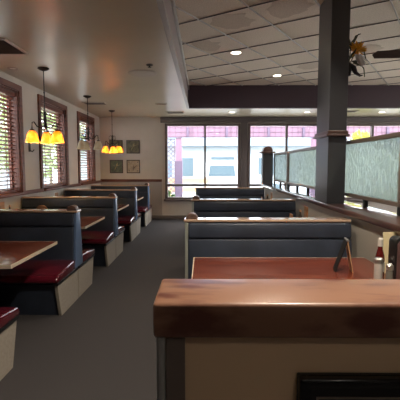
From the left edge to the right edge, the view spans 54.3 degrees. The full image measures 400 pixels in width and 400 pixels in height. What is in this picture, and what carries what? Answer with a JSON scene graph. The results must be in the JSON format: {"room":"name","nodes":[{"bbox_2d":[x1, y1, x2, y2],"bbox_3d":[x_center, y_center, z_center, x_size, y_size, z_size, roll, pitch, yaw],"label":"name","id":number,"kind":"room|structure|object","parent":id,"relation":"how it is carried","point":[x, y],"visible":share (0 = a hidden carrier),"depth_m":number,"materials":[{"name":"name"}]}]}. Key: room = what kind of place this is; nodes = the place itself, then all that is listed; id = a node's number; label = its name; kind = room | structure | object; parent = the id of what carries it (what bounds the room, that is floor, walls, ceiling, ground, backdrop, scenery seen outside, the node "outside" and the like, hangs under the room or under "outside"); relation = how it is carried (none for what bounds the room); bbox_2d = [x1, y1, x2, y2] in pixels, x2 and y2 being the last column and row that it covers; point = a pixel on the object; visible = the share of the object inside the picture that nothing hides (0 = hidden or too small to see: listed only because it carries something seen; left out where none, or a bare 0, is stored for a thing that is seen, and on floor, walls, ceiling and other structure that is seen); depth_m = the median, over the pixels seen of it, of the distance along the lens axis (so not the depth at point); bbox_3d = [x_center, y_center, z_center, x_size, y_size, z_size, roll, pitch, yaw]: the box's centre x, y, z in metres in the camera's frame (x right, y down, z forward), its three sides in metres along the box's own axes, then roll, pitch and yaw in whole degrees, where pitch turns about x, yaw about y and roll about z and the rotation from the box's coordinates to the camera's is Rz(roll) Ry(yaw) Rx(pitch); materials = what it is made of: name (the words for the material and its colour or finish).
{"room":"restaurant","nodes":[
{"label":"restaurant","id":0,"kind":"room"},
{"bbox_2d":[0,71,100,208],"bbox_3d":[-3.160,-0.267,3.916,0.180,3.050,15.800,0,5,0],"label":"wall","id":1,"kind":"structure","parent":0,"point":[29,92],"depth_m":7.26,"materials":[{"name":"paint"}]},
{"bbox_2d":[0,77,25,198],"bbox_3d":[-3.109,-0.936,5.885,0.250,1.840,1.600,0,5,0],"label":"window","id":2,"kind":"structure","parent":1,"relation":"in","point":[18,107],"depth_m":6.55,"materials":[{"name":"red wood"}]},
{"bbox_2d":[0,87,17,193],"bbox_3d":[-3.109,-0.906,5.888,0.080,1.638,1.330,0,5,0],"label":"window blind","id":3,"kind":"object","parent":2,"relation":"attached to","point":[4,92],"visible":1,"depth_m":6.29,"materials":[{"name":"red wood"}]},
{"bbox_2d":[37,94,69,191],"bbox_3d":[-3.092,-1.133,8.126,0.250,1.840,1.540,0,5,0],"label":"window","id":4,"kind":"structure","parent":1,"relation":"in","point":[40,98],"depth_m":8.67,"materials":[{"name":"red wood"}]},
{"bbox_2d":[41,103,63,187],"bbox_3d":[-3.092,-1.102,8.129,0.080,1.638,1.270,0,5,0],"label":"window blind","id":5,"kind":"object","parent":4,"relation":"attached to","point":[47,107],"visible":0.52,"depth_m":8.19,"materials":[{"name":"red wood"}]},
{"bbox_2d":[26,180,100,194],"bbox_3d":[-3.055,0.121,3.949,0.030,0.070,15.800,0,5,0],"label":"trim","id":6,"kind":"structure","parent":1,"relation":"attached to","point":[98,181],"depth_m":7.32,"materials":[{"name":"red wood"}]},
{"bbox_2d":[77,111,95,185],"bbox_3d":[-3.075,-1.329,10.368,0.250,1.840,1.480,0,5,0],"label":"window","id":7,"kind":"structure","parent":1,"relation":"in","point":[92,171],"depth_m":10.94,"materials":[{"name":"red wood"}]},
{"bbox_2d":[79,118,91,182],"bbox_3d":[-3.075,-1.298,10.370,0.080,1.638,1.210,0,5,0],"label":"window blind","id":8,"kind":"object","parent":7,"relation":"attached to","point":[83,121],"visible":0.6,"depth_m":10.43,"materials":[{"name":"red wood"}]},
{"bbox_2d":[0,219,184,399],"bbox_3d":[2.480,1.303,4.035,11.500,0.100,16.250,0,5,0],"label":"floor","id":9,"kind":"structure","parent":0,"point":[103,347],"depth_m":3.67,"materials":[{"name":"carpet"}]},
{"bbox_2d":[0,307,19,380],"bbox_3d":[-2.257,0.820,2.488,1.598,1.134,1.412,0,5,0],"label":"bench","id":10,"kind":"object","parent":9,"relation":"on","point":[9,316],"visible":1,"depth_m":3.02,"materials":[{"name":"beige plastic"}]},
{"bbox_2d":[0,241,56,268],"bbox_3d":[-2.262,0.882,3.739,1.440,0.790,1.020,0,5,0],"label":"table","id":11,"kind":"object","parent":9,"relation":"on","point":[12,253],"visible":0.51,"depth_m":3.75,"materials":[{"name":"brown wood"}]},
{"bbox_2d":[0,205,94,315],"bbox_3d":[-2.240,0.625,4.705,1.598,1.134,1.412,0,5,0],"label":"bench","id":12,"kind":"object","parent":9,"relation":"on","point":[52,280],"visible":0.98,"depth_m":4.56,"materials":[{"name":"blue leather"}]},
{"bbox_2d":[22,193,123,266],"bbox_3d":[-2.224,0.447,6.742,1.598,1.134,1.412,0,5,0],"label":"bench","id":13,"kind":"object","parent":9,"relation":"on","point":[105,237],"visible":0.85,"depth_m":6.60,"materials":[{"name":"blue leather"}]},
{"bbox_2d":[80,217,104,228],"bbox_3d":[-2.247,0.706,5.761,1.440,0.790,1.020,0,5,0],"label":"table","id":14,"kind":"object","parent":9,"relation":"on","point":[86,222],"visible":0.18,"depth_m":5.80,"materials":[{"name":"beige wood"}]},
{"bbox_2d":[0,202,17,208],"bbox_3d":[-2.787,0.173,5.678,0.214,0.286,0.138,0,5,0],"label":"condiment caddy","id":15,"kind":"object","parent":14,"relation":"on","point":[2,205],"visible":0.06,"depth_m":5.68,"materials":[{"name":"brown wood"}]},
{"bbox_2d":[36,205,47,208],"bbox_3d":[-2.317,0.193,5.716,0.200,0.240,0.100,0,5,0],"label":"holder","id":16,"kind":"object","parent":14,"relation":"on","point":[39,206],"visible":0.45,"depth_m":5.70,"materials":[{"name":"brown wood"}]},
{"bbox_2d":[65,187,140,241],"bbox_3d":[-2.209,0.269,8.779,1.598,1.134,1.412,0,5,0],"label":"bench","id":17,"kind":"object","parent":9,"relation":"on","point":[129,217],"visible":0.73,"depth_m":8.64,"materials":[{"name":"leather"}]},
{"bbox_2d":[91,183,151,226],"bbox_3d":[-2.193,0.091,10.816,1.598,1.134,1.412,0,5,0],"label":"bench","id":18,"kind":"object","parent":9,"relation":"on","point":[144,207],"visible":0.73,"depth_m":10.68,"materials":[{"name":"blue leather"}]},
{"bbox_2d":[117,204,128,210],"bbox_3d":[-2.231,0.529,7.783,1.440,0.790,1.020,0,5,0],"label":"table","id":19,"kind":"object","parent":9,"relation":"on","point":[119,206],"visible":0.12,"depth_m":7.81,"materials":[{"name":"beige wood"}]},
{"bbox_2d":[195,187,263,198],"bbox_3d":[0.702,0.241,9.351,1.640,1.089,1.412,0,5,0],"label":"bench","id":20,"kind":"object","parent":9,"relation":"on","point":[202,192],"visible":0.32,"depth_m":9.21,"materials":[{"name":"blue leather"}]},
{"bbox_2d":[191,195,295,217],"bbox_3d":[0.678,0.493,6.222,1.640,1.134,1.412,0,5,0],"label":"bench","id":21,"kind":"object","parent":9,"relation":"on","point":[250,208],"visible":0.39,"depth_m":6.08,"materials":[{"name":"blue leather"}]},
{"bbox_2d":[184,212,351,278],"bbox_3d":[0.660,0.692,3.940,1.640,1.134,1.412,0,5,0],"label":"bench","id":22,"kind":"object","parent":9,"relation":"on","point":[204,236],"visible":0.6,"depth_m":3.80,"materials":[{"name":"blue leather"}]},
{"bbox_2d":[153,279,399,399],"bbox_3d":[0.678,0.900,1.464,1.665,1.152,0.290,0,5,0],"label":"wall","id":23,"kind":"structure","parent":9,"relation":"on","point":[217,339],"depth_m":1.32,"materials":[{"name":"painted drywall"},{"name":"wood"}]},
{"bbox_2d":[296,372,399,399],"bbox_3d":[0.637,0.834,1.316,0.620,0.500,0.050,0,5,0],"label":"menu board","id":24,"kind":"object","parent":23,"relation":"attached to","point":[310,385],"visible":1,"depth_m":1.29,"materials":[{"name":"black"}]},
{"bbox_2d":[191,257,385,278],"bbox_3d":[0.704,0.950,3.039,1.534,0.778,1.020,0,5,0],"label":"table","id":25,"kind":"object","parent":9,"relation":"on","point":[203,267],"visible":0.34,"depth_m":3.13,"materials":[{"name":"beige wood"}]},
{"bbox_2d":[333,237,352,272],"bbox_3d":[1.126,0.429,3.064,0.135,0.254,0.124,1,5,10],"label":"tent","id":26,"kind":"object","parent":25,"relation":"on","point":[345,244],"visible":1,"depth_m":3.04,"materials":[{"name":"black"}]},
{"bbox_2d":[374,257,383,278],"bbox_3d":[1.283,0.495,2.804,0.062,0.169,0.062,0,5,0],"label":"jar","id":27,"kind":"object","parent":25,"relation":"on","point":[378,261],"visible":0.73,"depth_m":2.78,"materials":[{"name":"grey glass"}]},
{"bbox_2d":[375,238,384,276],"bbox_3d":[1.337,0.426,2.898,0.070,0.289,0.070,0,5,0],"label":"ketchup bottle","id":28,"kind":"object","parent":25,"relation":"on","point":[379,253],"visible":0.56,"depth_m":2.88,"materials":[{"name":"red plastic"}]},
{"bbox_2d":[383,232,395,272],"bbox_3d":[1.458,0.406,2.998,0.100,0.314,0.044,0,5,0],"label":"paper menu","id":29,"kind":"object","parent":25,"relation":"on","point":[386,235],"visible":0.44,"depth_m":2.99,"materials":[{"name":"beige paper"}]},
{"bbox_2d":[385,263,393,278],"bbox_3d":[1.282,0.510,2.640,0.052,0.168,0.052,0,5,0],"label":"salt shaker","id":30,"kind":"object","parent":25,"relation":"on","point":[389,266],"visible":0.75,"depth_m":2.62,"materials":[{"name":"clear glass"}]},
{"bbox_2d":[388,236,399,278],"bbox_3d":[1.393,0.420,2.713,0.120,0.334,0.106,0,5,0],"label":"napkin dispenser","id":31,"kind":"object","parent":25,"relation":"on","point":[394,241],"visible":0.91,"depth_m":2.67,"materials":[{"name":"black"}]},
{"bbox_2d":[261,184,399,262],"bbox_3d":[1.689,0.525,5.735,0.370,1.155,8.240,0,5,0],"label":"wall","id":32,"kind":"structure","parent":9,"relation":"on","point":[368,224],"depth_m":3.87,"materials":[{"name":"beige paint"}]},
{"bbox_2d":[259,146,275,183],"bbox_3d":[1.638,-0.847,9.510,0.350,0.919,0.280,0,5,0],"label":"newel post","id":33,"kind":"object","parent":32,"relation":"on","point":[267,152],"visible":1,"depth_m":9.41,"materials":[{"name":"grey paint"}]},
{"bbox_2d":[273,151,287,186],"bbox_3d":[1.823,-0.698,8.804,0.060,0.745,1.520,0,5,0],"label":"glass screen","id":34,"kind":"object","parent":32,"relation":"on","point":[280,159],"visible":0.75,"depth_m":8.80,"materials":[{"name":"teal glass"}]},
{"bbox_2d":[287,146,315,192],"bbox_3d":[1.805,-0.495,6.493,0.060,0.745,3.000,0,5,0],"label":"glass screen","id":35,"kind":"object","parent":32,"relation":"on","point":[301,162],"visible":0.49,"depth_m":6.86,"materials":[{"name":"teal glass"}]},
{"bbox_2d":[313,0,350,203],"bbox_3d":[1.607,-1.197,4.762,0.270,2.445,0.560,0,5,0],"label":"support column","id":36,"kind":"structure","parent":32,"relation":"on","point":[331,134],"depth_m":4.57,"materials":[{"name":"grey paint"}]},
{"bbox_2d":[348,33,367,76],"bbox_3d":[1.807,-1.673,4.500,0.230,0.488,0.171,0,5,0],"label":"flower spray","id":37,"kind":"object","parent":36,"relation":"attached to","point":[357,48],"visible":0.88,"depth_m":4.47,"materials":[{"name":"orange plant"}]},
{"bbox_2d":[345,132,399,215],"bbox_3d":[1.787,-0.293,4.187,0.060,0.745,1.550,0,5,0],"label":"glass screen","id":38,"kind":"object","parent":32,"relation":"on","point":[372,167],"visible":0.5,"depth_m":3.96,"materials":[{"name":"teal glass"}]},
{"bbox_3d":[0.720,0.769,5.101,1.534,0.778,1.020,0,5,0],"label":"table","id":39,"kind":"object","parent":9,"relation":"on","visible":0},
{"bbox_2d":[289,206,307,217],"bbox_3d":[1.310,0.228,5.180,0.214,0.286,0.138,0,5,0],"label":"condiment caddy","id":40,"kind":"object","parent":39,"relation":"on","point":[305,207],"visible":0.24,"depth_m":5.17,"materials":[{"name":"brown wood"}]},
{"bbox_2d":[164,0,187,98],"bbox_3d":[-0.360,-2.037,3.514,0.024,0.554,12.550,0,5,0],"label":"wall","id":41,"kind":"structure","parent":0,"point":[167,2],"depth_m":5.32,"materials":[{"name":"grey paint"}]},
{"bbox_2d":[156,0,188,108],"bbox_3d":[-0.347,-2.019,3.515,0.070,0.550,12.550,0,5,0],"label":"trim","id":42,"kind":"structure","parent":41,"relation":"attached to","point":[161,5],"depth_m":4.99,"materials":[{"name":"beige paint"}]},
{"bbox_2d":[0,0,399,116],"bbox_3d":[2.480,-1.845,3.760,11.500,0.120,16.250,0,5,0],"label":"ceiling","id":43,"kind":"structure","parent":0,"point":[87,47],"depth_m":5.24,"materials":[{"name":"paint"}]},
{"bbox_2d":[0,38,28,54],"bbox_3d":[-2.522,-1.862,4.745,0.620,0.018,0.620,0,5,0],"label":"ceiling vent","id":44,"kind":"object","parent":43,"relation":"in","point":[7,47],"visible":1,"depth_m":4.85,"materials":[{"name":"metal"}]},
{"bbox_2d":[25,67,64,143],"bbox_3d":[-2.281,-1.410,5.835,0.510,1.108,0.557,1,5,14],"label":"pendant lamp","id":45,"kind":"object","parent":43,"relation":"hanging from","point":[32,136],"visible":1,"depth_m":5.80,"materials":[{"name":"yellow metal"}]},
{"bbox_2d":[77,95,102,149],"bbox_3d":[-2.296,-1.615,8.173,0.510,1.108,0.557,0,5,-5],"label":"pendant lamp","id":46,"kind":"object","parent":43,"relation":"hanging from","point":[83,145],"visible":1,"depth_m":8.15,"materials":[{"name":"brown metal"}]},
{"bbox_2d":[82,102,107,104],"bbox_3d":[-2.429,-2.236,9.028,0.520,0.018,0.340,0,5,0],"label":"ceiling vent","id":47,"kind":"object","parent":43,"relation":"in","point":[85,103],"visible":0.88,"depth_m":9.02,"materials":[{"name":"white metal"}]},
{"bbox_2d":[102,110,122,152],"bbox_3d":[-2.273,-1.799,10.283,0.510,1.108,0.557,2,5,20],"label":"pendant lamp","id":48,"kind":"object","parent":43,"relation":"hanging from","point":[118,149],"visible":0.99,"depth_m":10.22,"materials":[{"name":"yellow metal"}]},
{"bbox_2d":[128,69,156,76],"bbox_3d":[-0.902,-1.979,6.108,0.450,0.021,0.450,0,5,0],"label":"ceiling speaker","id":49,"kind":"object","parent":43,"relation":"attached to","point":[139,72],"visible":1,"depth_m":6.06,"materials":[{"name":"beige paint"}]},
{"bbox_2d":[133,72,151,75],"bbox_3d":[-0.902,-1.979,6.108,0.300,0.021,0.300,0,5,0],"label":"grille","id":50,"kind":"object","parent":49,"relation":"attached to","point":[134,73],"depth_m":6.11,"materials":[{"name":"white metal"}]},
{"bbox_2d":[166,111,184,113],"bbox_3d":[-0.667,-2.373,10.589,0.500,0.018,0.340,0,5,0],"label":"ceiling vent","id":51,"kind":"object","parent":43,"relation":"in","point":[167,112],"visible":1,"depth_m":10.51,"materials":[{"name":"white metal"}]},
{"bbox_2d":[99,117,396,214],"bbox_3d":[2.551,-0.960,11.836,11.480,3.050,0.212,0,5,0],"label":"wall","id":52,"kind":"structure","parent":0,"point":[150,132],"depth_m":11.75,"materials":[{"name":"paint"}]},
{"bbox_2d":[109,140,122,153],"bbox_3d":[-2.519,-1.597,11.708,0.400,0.400,0.059,0,5,0],"label":"framed print","id":53,"kind":"object","parent":52,"relation":"attached to","point":[120,142],"visible":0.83,"depth_m":11.70,"materials":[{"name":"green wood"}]},
{"bbox_2d":[110,160,122,172],"bbox_3d":[-2.519,-1.009,11.759,0.400,0.400,0.059,0,5,0],"label":"framed print","id":54,"kind":"object","parent":52,"relation":"attached to","point":[116,166],"visible":1,"depth_m":11.76,"materials":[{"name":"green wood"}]},
{"bbox_2d":[100,179,161,181],"bbox_3d":[-2.079,-0.590,11.792,1.860,0.080,0.035,0,5,0],"label":"trim","id":55,"kind":"structure","parent":52,"relation":"attached to","point":[102,180],"depth_m":11.78,"materials":[{"name":"red wood"}]},
{"bbox_2d":[126,140,139,153],"bbox_3d":[-2.010,-1.596,11.704,0.400,0.400,0.059,0,5,0],"label":"framed print","id":56,"kind":"object","parent":52,"relation":"attached to","point":[132,146],"visible":1,"depth_m":11.70,"materials":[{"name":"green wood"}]},
{"bbox_2d":[127,160,139,172],"bbox_3d":[-2.010,-1.008,11.756,0.400,0.400,0.049,0,5,0],"label":"framed print","id":57,"kind":"object","parent":52,"relation":"attached to","point":[133,166],"visible":1,"depth_m":11.76,"materials":[{"name":"beige paper"}]},
{"bbox_2d":[151,215,186,218],"bbox_3d":[2.540,0.519,11.850,11.100,0.100,0.018,0,5,0],"label":"baseboard","id":58,"kind":"structure","parent":52,"relation":"attached to","point":[153,216],"depth_m":11.87,"materials":[{"name":"brown wood"}]},
{"bbox_2d":[164,123,240,200],"bbox_3d":[0.081,-1.129,11.751,2.340,2.320,0.230,0,5,0],"label":"window","id":59,"kind":"structure","parent":52,"relation":"in","point":[167,198],"depth_m":11.70,"materials":[{"name":"grey"}]},
{"bbox_2d":[240,123,247,186],"bbox_3d":[1.321,-0.872,11.744,0.200,2.890,0.050,0,5,0],"label":"trim","id":60,"kind":"structure","parent":52,"relation":"attached to","point":[244,126],"depth_m":11.68,"materials":[{"name":"grey paint"}]},
{"bbox_2d":[160,117,399,122],"bbox_3d":[3.455,-2.382,11.560,9.270,0.170,0.100,0,5,0],"label":"trim","id":61,"kind":"structure","parent":52,"relation":"attached to","point":[162,119],"depth_m":11.56,"materials":[{"name":"grey paint"}]},
{"bbox_2d":[247,123,399,200],"bbox_3d":[4.561,-1.125,11.717,6.340,2.320,0.230,0,5,0],"label":"window","id":62,"kind":"structure","parent":52,"relation":"in","point":[286,125],"depth_m":11.59,"materials":[{"name":"grey"}]},
{"bbox_2d":[175,0,399,85],"bbox_3d":[3.454,-2.352,3.457,8.049,0.116,12.650,0,5,0],"label":"ceiling","id":63,"kind":"structure","parent":0,"point":[380,12],"depth_m":6.20,"materials":[{"name":"tile"}]},
{"bbox_2d":[230,51,241,54],"bbox_3d":[0.634,-2.605,6.894,0.214,0.010,0.214,0,5,0],"label":"recessed light","id":64,"kind":"object","parent":63,"relation":"in","point":[231,52],"visible":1,"depth_m":6.88,"materials":[{"name":"white ceramic"}]},
{"bbox_2d":[372,50,399,58],"bbox_3d":[2.655,-1.887,4.332,1.014,0.995,1.014,-4,6,-37],"label":"ceiling fan","id":65,"kind":"object","parent":63,"relation":"hanging from","point":[388,53],"visible":1,"depth_m":4.42,"materials":[{"name":"brown wood"}]},
{"bbox_2d":[188,85,399,108],"bbox_3d":[3.589,-2.583,9.785,7.776,0.560,0.140,0,5,0],"label":"ceiling beam","id":66,"kind":"structure","parent":0,"point":[199,96],"depth_m":9.73,"materials":[{"name":"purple paint"}]},
{"label":"outside","id":67,"kind":"structure","parent":0,"visible":0},
{"bbox_2d":[53,178,195,196],"bbox_3d":[0.154,0.035,20.079,80.000,0.130,80.000,0,5,0],"label":"ground","id":68,"kind":"structure","parent":67,"point":[184,195],"depth_m":23.53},
{"bbox_2d":[0,93,8,176],"bbox_3d":[-7.284,-1.785,12.637,4.085,4.796,4.022,0,5,0],"label":"street tree","id":69,"kind":"object","parent":68,"relation":"on","point":[1,142],"visible":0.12,"depth_m":12.18,"materials":[{"name":"green plant"}]},
{"bbox_2d":[0,134,53,189],"bbox_3d":[-15.831,-2.406,21.996,4.800,4.400,28.600,0,5,0],"label":"building","id":70,"kind":"structure","parent":68,"relation":"on","point":[1,179],"depth_m":27.65,"materials":[{"name":"grey"}]},
{"bbox_2d":[0,108,56,178],"bbox_3d":[-6.868,-1.934,16.559,3.691,4.410,3.743,0,5,0],"label":"street tree","id":71,"kind":"object","parent":68,"relation":"on","point":[42,108],"visible":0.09,"depth_m":16.23,"materials":[{"name":"green plant"}]},
{"bbox_2d":[6,116,84,182],"bbox_3d":[-8.041,-2.890,20.848,4.566,5.566,4.610,0,5,0],"label":"street tree","id":72,"kind":"object","parent":68,"relation":"on","point":[48,116],"visible":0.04,"depth_m":20.96,"materials":[{"name":"green plant"}]},
{"bbox_2d":[175,138,182,196],"bbox_3d":[-0.770,-0.898,14.333,0.260,2.730,0.260,0,5,0],"label":"post","id":73,"kind":"object","parent":68,"relation":"on","point":[178,163],"visible":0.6,"depth_m":14.19,"materials":[{"name":"purple paint"}]},
{"bbox_2d":[168,138,174,193],"bbox_3d":[-1.220,-0.939,14.282,0.640,2.598,0.060,0,5,0],"label":"lattice panel","id":74,"kind":"object","parent":73,"relation":"attached to","point":[170,139],"visible":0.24,"depth_m":14.23,"materials":[{"name":"white wood"}]},
{"bbox_2d":[168,177,208,195],"bbox_3d":[-0.516,-0.410,17.535,1.800,1.200,0.100,0,5,0],"label":"barrier","id":75,"kind":"object","parent":68,"relation":"on","point":[185,180],"visible":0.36,"depth_m":17.47,"materials":[{"name":"white paint"}]},
{"bbox_2d":[54,130,352,193],"bbox_3d":[3.707,-2.729,26.837,26.000,4.200,7.200,0,5,0],"label":"building","id":76,"kind":"structure","parent":68,"relation":"on","point":[192,148],"depth_m":23.86,"materials":[{"name":"grey"}]},
{"bbox_2d":[206,160,236,186],"bbox_3d":[1.112,-1.120,21.065,1.700,2.000,3.220,0,5,0],"label":"van","id":77,"kind":"object","parent":68,"relation":"on","point":[217,171],"visible":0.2,"depth_m":19.43,"materials":[{"name":"grey paint"}]},
{"bbox_2d":[309,138,315,192],"bbox_3d":[4.160,-0.894,14.295,0.260,2.730,0.260,0,5,0],"label":"post","id":78,"kind":"object","parent":68,"relation":"on","point":[313,141],"visible":0.02,"depth_m":14.17,"materials":[{"name":"purple paint"}]},
{"bbox_2d":[168,126,399,137],"bbox_3d":[3.519,-2.511,14.018,11.220,0.520,0.220,0,5,0],"label":"canopy","id":79,"kind":"object","parent":78,"relation":"on","point":[173,131],"visible":0.58,"depth_m":14.02,"materials":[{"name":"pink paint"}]},
{"bbox_2d":[344,129,369,196],"bbox_3d":[5.552,-0.888,13.533,1.530,3.111,0.986,0,5,0],"label":"shrub","id":80,"kind":"object","parent":68,"relation":"on","point":[363,134],"visible":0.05,"depth_m":13.37,"materials":[{"name":"yellow plant"}]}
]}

